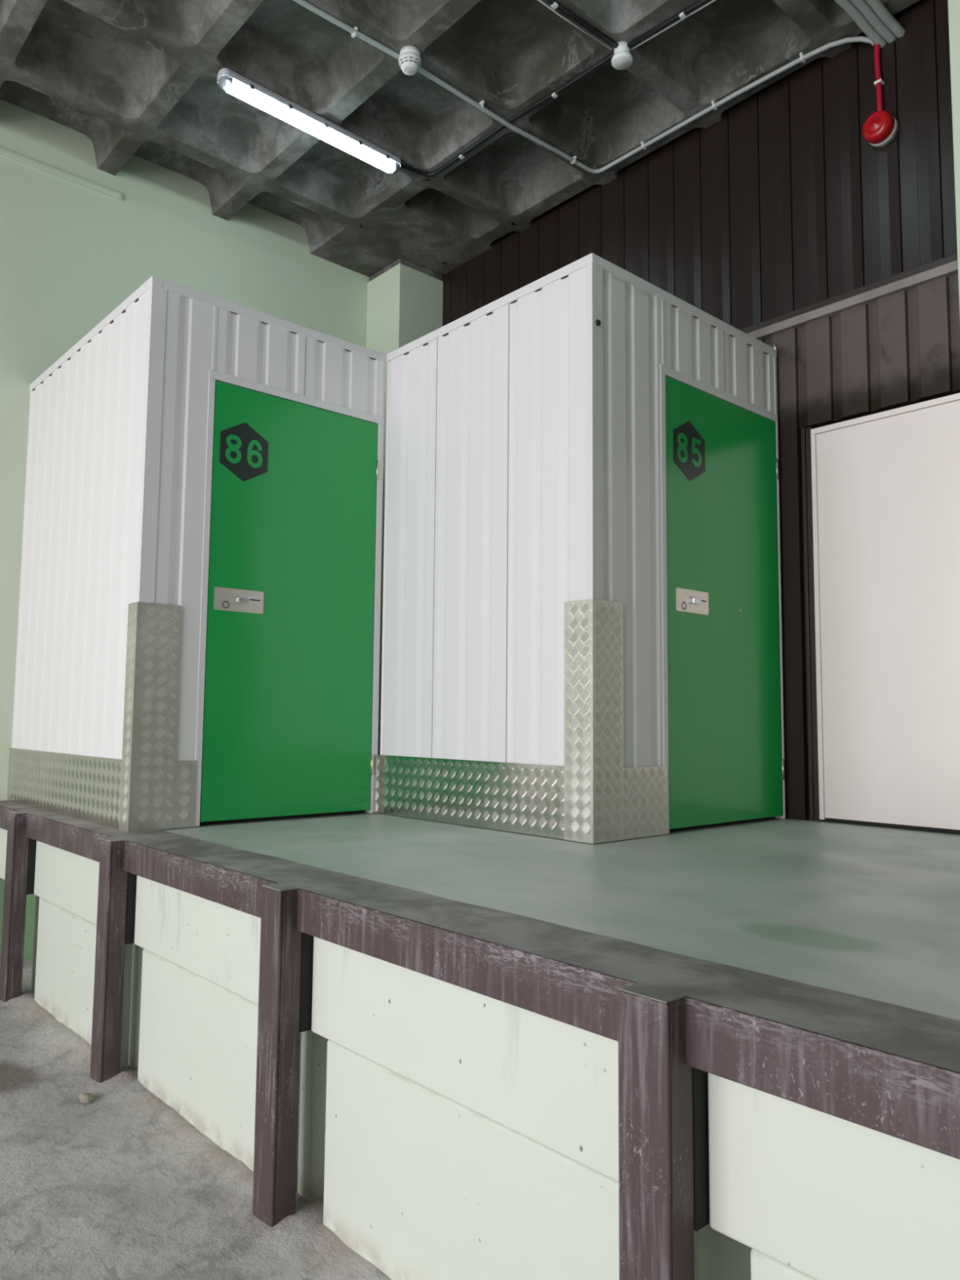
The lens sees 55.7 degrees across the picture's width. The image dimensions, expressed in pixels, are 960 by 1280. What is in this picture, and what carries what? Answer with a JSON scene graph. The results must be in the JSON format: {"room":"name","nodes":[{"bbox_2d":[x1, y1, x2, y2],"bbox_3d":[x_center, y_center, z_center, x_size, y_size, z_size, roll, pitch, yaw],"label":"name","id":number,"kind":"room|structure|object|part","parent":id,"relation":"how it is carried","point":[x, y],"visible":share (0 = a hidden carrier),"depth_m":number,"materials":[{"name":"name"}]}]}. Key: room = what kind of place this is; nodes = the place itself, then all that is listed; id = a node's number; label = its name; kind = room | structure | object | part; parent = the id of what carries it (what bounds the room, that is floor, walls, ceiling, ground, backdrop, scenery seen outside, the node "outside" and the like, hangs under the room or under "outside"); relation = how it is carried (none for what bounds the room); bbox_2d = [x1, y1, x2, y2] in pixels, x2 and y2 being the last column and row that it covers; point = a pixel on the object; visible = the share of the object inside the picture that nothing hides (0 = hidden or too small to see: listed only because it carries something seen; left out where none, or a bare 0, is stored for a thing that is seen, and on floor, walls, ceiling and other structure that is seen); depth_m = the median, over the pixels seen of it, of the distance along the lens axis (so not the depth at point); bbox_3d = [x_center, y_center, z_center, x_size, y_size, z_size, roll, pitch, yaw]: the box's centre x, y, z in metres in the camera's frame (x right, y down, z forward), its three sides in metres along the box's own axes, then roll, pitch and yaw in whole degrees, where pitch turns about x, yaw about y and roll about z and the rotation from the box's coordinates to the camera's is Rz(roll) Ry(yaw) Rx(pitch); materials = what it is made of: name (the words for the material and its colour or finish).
{"room":"self storage facility","nodes":[
{"label":"self storage facility","id":0,"kind":"room"},
{"bbox_2d":[0,99,368,963],"bbox_3d":[-4.452,-0.970,4.130,10.900,5.630,0.300,5,-7,-42],"label":"wall","id":1,"kind":"structure","parent":0,"point":[72,253],"depth_m":5.78,"materials":[{"name":"green paint"}]},
{"bbox_2d":[0,146,121,199],"bbox_3d":[-5.329,-3.164,3.298,8.004,0.047,0.020,5,-7,-42],"label":"trim","id":2,"kind":"structure","parent":1,"relation":"attached to","point":[3,151],"depth_m":5.69,"materials":[{"name":"green paint"}]},
{"bbox_2d":[0,959,391,1279],"bbox_3d":[-1.654,1.281,-1.479,7.900,0.040,11.500,5,-7,-42],"label":"floor","id":3,"kind":"structure","parent":0,"point":[119,1184],"depth_m":2.75,"materials":[{"name":"concrete"}]},
{"bbox_2d":[0,811,36,1002],"bbox_3d":[-2.245,1.365,4.743,0.415,0.944,0.120,5,-7,-42],"label":"steel post","id":4,"kind":"object","parent":3,"relation":"on","point":[20,857],"visible":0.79,"depth_m":4.60,"materials":[{"name":"metal"}]},
{"bbox_3d":[-2.372,0.885,4.666,0.056,0.002,0.107,5,-7,-42],"label":"plate","id":5,"kind":"part","parent":4,"relation":"part of","materials":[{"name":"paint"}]},
{"bbox_2d":[78,1092,93,1103],"bbox_3d":[-1.470,1.707,3.392,0.047,0.027,0.076,5,-7,-42],"label":"stone","id":6,"kind":"object","parent":3,"relation":"on","point":[86,1097],"visible":1,"depth_m":3.38,"materials":[{"name":"beige stone"}]},
{"bbox_2d":[89,837,137,1083],"bbox_3d":[-1.359,1.288,3.759,0.415,0.944,0.120,5,-7,-42],"label":"steel post","id":7,"kind":"object","parent":3,"relation":"on","point":[117,889],"visible":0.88,"depth_m":3.61,"materials":[{"name":"metal"}]},
{"bbox_3d":[-1.487,0.808,3.681,0.056,0.002,0.107,5,-7,-42],"label":"plate","id":8,"kind":"part","parent":7,"relation":"part of","materials":[{"name":"paint"}]},
{"bbox_2d":[252,883,313,1226],"bbox_3d":[-0.463,1.210,2.762,0.415,0.944,0.120,5,-7,-42],"label":"steel post","id":9,"kind":"object","parent":3,"relation":"on","point":[286,953],"visible":0.7,"depth_m":2.62,"materials":[{"name":"metal"}]},
{"bbox_3d":[-0.591,0.730,2.685,0.056,0.002,0.107,5,-7,-42],"label":"plate","id":10,"kind":"part","parent":9,"relation":"part of","materials":[{"name":"paint"}]},
{"bbox_2d":[617,982,709,1279],"bbox_3d":[0.444,1.131,1.753,0.415,0.944,0.120,5,-7,-42],"label":"steel post","id":11,"kind":"object","parent":3,"relation":"on","point":[664,1160],"visible":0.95,"depth_m":1.63,"materials":[{"name":"paint"}]},
{"bbox_3d":[0.317,0.651,1.676,0.056,0.002,0.107,5,-7,-42],"label":"plate","id":12,"kind":"part","parent":11,"relation":"part of","materials":[{"name":"paint"}]},
{"bbox_2d":[0,0,919,277],"bbox_3d":[-1.182,-3.553,0.996,11.060,0.195,9.444,5,-7,-42],"label":"ceiling","id":13,"kind":"structure","parent":0,"point":[136,77],"depth_m":5.22,"materials":[{"name":"concrete"}]},
{"bbox_2d":[217,67,400,174],"bbox_3d":[-0.967,-3.016,5.345,1.216,0.089,0.110,5,-7,-42],"label":"lamp","id":14,"kind":"object","parent":13,"relation":"attached to","point":[230,82],"visible":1,"depth_m":5.26,"materials":[{"name":"white plastic"}]},
{"bbox_2d":[398,45,421,75],"bbox_3d":[-0.372,-3.064,4.822,0.120,0.103,0.120,5,-7,-42],"label":"smoke detector","id":15,"kind":"object","parent":13,"relation":"attached to","point":[409,60],"visible":1,"depth_m":4.78,"materials":[{"name":"white plastic"}]},
{"bbox_2d":[400,51,613,177],"bbox_3d":[0.166,-3.043,5.366,1.577,0.055,0.244,-3,-6,38],"label":"cable","id":16,"kind":"object","parent":13,"relation":"attached to","point":[553,94],"visible":0.94,"depth_m":5.31,"materials":[{"name":"black plastic"}]},
{"bbox_2d":[537,0,611,49],"bbox_3d":[0.278,-3.128,4.428,1.061,0.008,0.019,5,-6,-40],"label":"wire","id":17,"kind":"object","parent":13,"relation":"attached to","point":[540,1],"visible":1,"depth_m":4.59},
{"bbox_2d":[545,0,618,48],"bbox_3d":[-0.637,-3.209,3.584,3.566,0.031,0.050,5,-7,-41],"label":"cable","id":18,"kind":"object","parent":13,"relation":"attached to","point":[554,4],"visible":1,"depth_m":4.58,"materials":[{"name":"black plastic"}]},
{"bbox_2d":[293,0,875,173],"bbox_3d":[-0.626,-3.192,3.499,5.471,0.085,1.847,5,-7,-42],"label":"conduit","id":19,"kind":"object","parent":13,"relation":"attached to","point":[353,31],"visible":0.98,"depth_m":5.05,"materials":[{"name":"white plastic"}]},
{"bbox_2d":[611,40,632,70],"bbox_3d":[0.745,-3.064,4.764,0.110,0.092,0.110,5,-7,-42],"label":"smoke detector","id":20,"kind":"object","parent":13,"relation":"attached to","point":[622,59],"visible":1,"depth_m":4.74,"materials":[{"name":"white plastic"}]},
{"bbox_2d":[626,0,710,48],"bbox_3d":[0.997,-3.112,4.530,0.612,0.031,0.026,-4,-7,43],"label":"cable","id":21,"kind":"object","parent":13,"relation":"attached to","point":[682,14],"visible":1,"depth_m":4.57,"materials":[{"name":"black plastic"}]},
{"bbox_2d":[630,0,715,50],"bbox_3d":[1.015,-3.110,4.553,0.622,0.010,0.010,-4,-7,43],"label":"wire","id":22,"kind":"object","parent":13,"relation":"attached to","point":[712,1],"visible":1,"depth_m":4.59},
{"bbox_2d":[834,0,885,48],"bbox_3d":[1.204,-3.125,3.971,2.235,0.093,0.060,4,-6,-38],"label":"pipe","id":23,"kind":"object","parent":13,"relation":"attached to","point":[847,6],"visible":1,"depth_m":4.50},
{"bbox_2d":[849,0,895,43],"bbox_3d":[1.236,-3.128,3.936,2.235,0.093,0.060,4,-6,-38],"label":"pipe","id":24,"kind":"object","parent":13,"relation":"attached to","point":[864,7],"visible":0.98,"depth_m":4.49,"materials":[{"name":"grey plastic"}]},
{"bbox_2d":[865,0,905,37],"bbox_3d":[1.268,-3.131,3.900,2.235,0.093,0.060,4,-6,-38],"label":"pipe","id":25,"kind":"object","parent":13,"relation":"attached to","point":[877,6],"visible":1,"depth_m":4.46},
{"bbox_2d":[0,827,959,1279],"bbox_3d":[1.168,1.103,1.073,0.370,0.975,11.500,5,-7,-42],"label":"wall","id":26,"kind":"structure","parent":0,"point":[446,1131],"depth_m":2.17,"materials":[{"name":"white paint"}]},
{"bbox_2d":[0,800,959,1159],"bbox_3d":[1.091,0.662,1.038,0.252,0.122,11.500,5,-7,-42],"label":"beam","id":27,"kind":"structure","parent":26,"relation":"attached to","point":[888,1068],"depth_m":1.85,"materials":[{"name":"brown metal"}]},
{"bbox_2d":[160,812,959,1020],"bbox_3d":[2.313,0.861,2.122,3.060,0.300,11.500,5,-7,-42],"label":"floor","id":28,"kind":"structure","parent":0,"point":[870,912],"depth_m":2.82,"materials":[{"name":"green paint"}]},
{"bbox_2d":[7,275,385,831],"bbox_3d":[-1.632,-0.321,5.147,1.321,2.496,1.880,5,-7,-42],"label":"storage unit","id":29,"kind":"object","parent":28,"relation":"on","point":[198,634],"visible":1,"depth_m":4.45,"materials":[{"name":"white metal"}]},
{"bbox_3d":[-2.162,0.732,4.658,0.006,0.304,1.768,5,-7,-42],"label":"kick plate","id":30,"kind":"part","parent":29,"relation":"part of","materials":[{"name":"metal"}]},
{"bbox_3d":[-1.488,-0.393,4.066,0.070,2.456,0.034,5,-7,-42],"label":"corner trim","id":31,"kind":"part","parent":29,"relation":"part of","materials":[{"name":"white metal"}]},
{"bbox_3d":[-1.373,-0.398,4.159,0.246,2.484,0.008,5,-7,-42],"label":"panel","id":32,"kind":"part","parent":29,"relation":"part of","materials":[{"name":"white metal"}]},
{"bbox_3d":[-1.335,0.694,4.093,0.114,0.298,0.004,5,-7,-42],"label":"kick plate","id":33,"kind":"part","parent":29,"relation":"part of","materials":[{"name":"metal"}]},
{"bbox_3d":[-1.627,-1.541,5.260,1.306,0.045,1.861,5,-7,-42],"label":"trim","id":34,"kind":"part","parent":29,"relation":"part of","materials":[{"name":"white metal"}]},
{"bbox_3d":[-1.148,-0.188,4.333,0.255,0.108,0.004,5,-7,-42],"label":"lock plate","id":35,"kind":"part","parent":29,"relation":"part of","materials":[{"name":"metal"}]},
{"bbox_3d":[-1.128,-0.193,4.339,0.076,0.034,0.017,5,-7,-42],"label":"latch handle","id":36,"kind":"part","parent":29,"relation":"part of","materials":[{"name":"silver metal"}]},
{"bbox_3d":[-0.931,-0.171,4.561,0.938,2.072,0.047,5,-7,-42],"label":"door","id":37,"kind":"part","parent":29,"relation":"part of","materials":[{"name":"green metal"}]},
{"bbox_3d":[-0.928,-0.341,4.580,1.014,2.451,0.054,5,-7,-42],"label":"door frame","id":38,"kind":"part","parent":29,"relation":"part of","materials":[{"name":"metal"}]},
{"bbox_3d":[-0.902,-1.402,4.661,0.994,0.388,0.009,5,-7,-42],"label":"header panel","id":39,"kind":"part","parent":29,"relation":"part of","materials":[{"name":"white metal"}]},
{"bbox_2d":[365,257,443,755],"bbox_3d":[-0.606,-0.909,7.089,0.455,4.030,0.435,5,-7,-42],"label":"column","id":40,"kind":"structure","parent":28,"relation":"on","point":[404,304],"depth_m":7.03,"materials":[{"name":"green paint"}]},
{"bbox_2d":[374,253,785,844],"bbox_3d":[0.529,-0.340,4.837,1.537,2.521,1.532,5,-7,-42],"label":"storage unit","id":41,"kind":"object","parent":28,"relation":"on","point":[582,628],"visible":1,"depth_m":4.23,"materials":[{"name":"white metal"}]},
{"bbox_3d":[-0.084,0.720,4.302,0.006,0.304,1.343,5,-7,-42],"label":"kick plate","id":42,"kind":"part","parent":41,"relation":"part of","materials":[{"name":"metal"}]},
{"bbox_3d":[0.542,-1.548,4.949,1.501,0.045,1.491,5,-7,-42],"label":"trim","id":43,"kind":"part","parent":41,"relation":"part of","materials":[{"name":"white metal"}]},
{"bbox_3d":[0.484,-0.396,3.828,0.070,2.456,0.034,5,-7,-42],"label":"corner trim","id":44,"kind":"part","parent":41,"relation":"part of","materials":[{"name":"white metal"}]},
{"bbox_3d":[0.671,-0.394,3.984,0.437,2.484,0.008,5,-7,-42],"label":"panel","id":45,"kind":"part","parent":41,"relation":"part of","materials":[{"name":"white metal"}]},
{"bbox_3d":[0.711,0.698,3.920,0.318,0.298,0.004,5,-7,-42],"label":"kick plate","id":46,"kind":"part","parent":41,"relation":"part of","materials":[{"name":"metal"}]},
{"bbox_3d":[0.992,-0.180,4.244,0.256,0.107,0.004,5,-7,-42],"label":"lock plate","id":47,"kind":"part","parent":41,"relation":"part of","materials":[{"name":"metal"}]},
{"bbox_3d":[1.011,-0.186,4.250,0.076,0.034,0.017,5,-7,-42],"label":"latch handle","id":48,"kind":"part","parent":41,"relation":"part of","materials":[{"name":"silver metal"}]},
{"bbox_3d":[1.214,-1.392,4.550,0.998,0.388,0.009,5,-7,-42],"label":"header panel","id":49,"kind":"part","parent":41,"relation":"part of","materials":[{"name":"white metal"}]},
{"bbox_3d":[1.187,-0.331,4.468,1.023,2.451,0.054,5,-7,-42],"label":"door frame","id":50,"kind":"part","parent":41,"relation":"part of","materials":[{"name":"metal"}]},
{"bbox_3d":[1.194,-0.160,4.459,0.965,2.072,0.047,5,-7,-42],"label":"door","id":51,"kind":"part","parent":41,"relation":"part of","materials":[{"name":"green metal"}]},
{"bbox_2d":[947,0,959,311],"bbox_3d":[2.351,-1.164,3.834,0.410,4.030,0.455,5,-7,-42],"label":"column","id":52,"kind":"structure","parent":28,"relation":"on","point":[953,6],"depth_m":3.96,"materials":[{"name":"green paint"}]},
{"bbox_2d":[440,0,959,821],"bbox_3d":[2.356,-1.380,4.357,0.415,4.650,8.500,5,-7,-42],"label":"wall","id":53,"kind":"structure","parent":0,"point":[777,220],"depth_m":4.79,"materials":[{"name":"brown metal"}]},
{"bbox_2d":[873,44,884,111],"bbox_3d":[2.024,-2.855,4.605,0.040,0.406,0.044,5,-7,-42],"label":"conduit","id":54,"kind":"object","parent":53,"relation":"attached to","point":[879,82],"visible":0.95,"depth_m":4.60,"materials":[{"name":"paint"}]},
{"bbox_2d":[862,110,898,147],"bbox_3d":[1.998,-2.566,4.552,0.112,0.148,0.148,5,-7,-42],"label":"fire alarm","id":55,"kind":"object","parent":53,"relation":"attached to","point":[881,127],"visible":1,"depth_m":4.52,"materials":[{"name":"red plastic"}]},
{"bbox_2d":[810,392,959,834],"bbox_3d":[2.032,-0.119,4.370,0.038,2.029,0.878,5,-7,-42],"label":"door","id":56,"kind":"structure","parent":53,"relation":"in","point":[886,485],"depth_m":4.40,"materials":[{"name":"white metal"}]}
]}

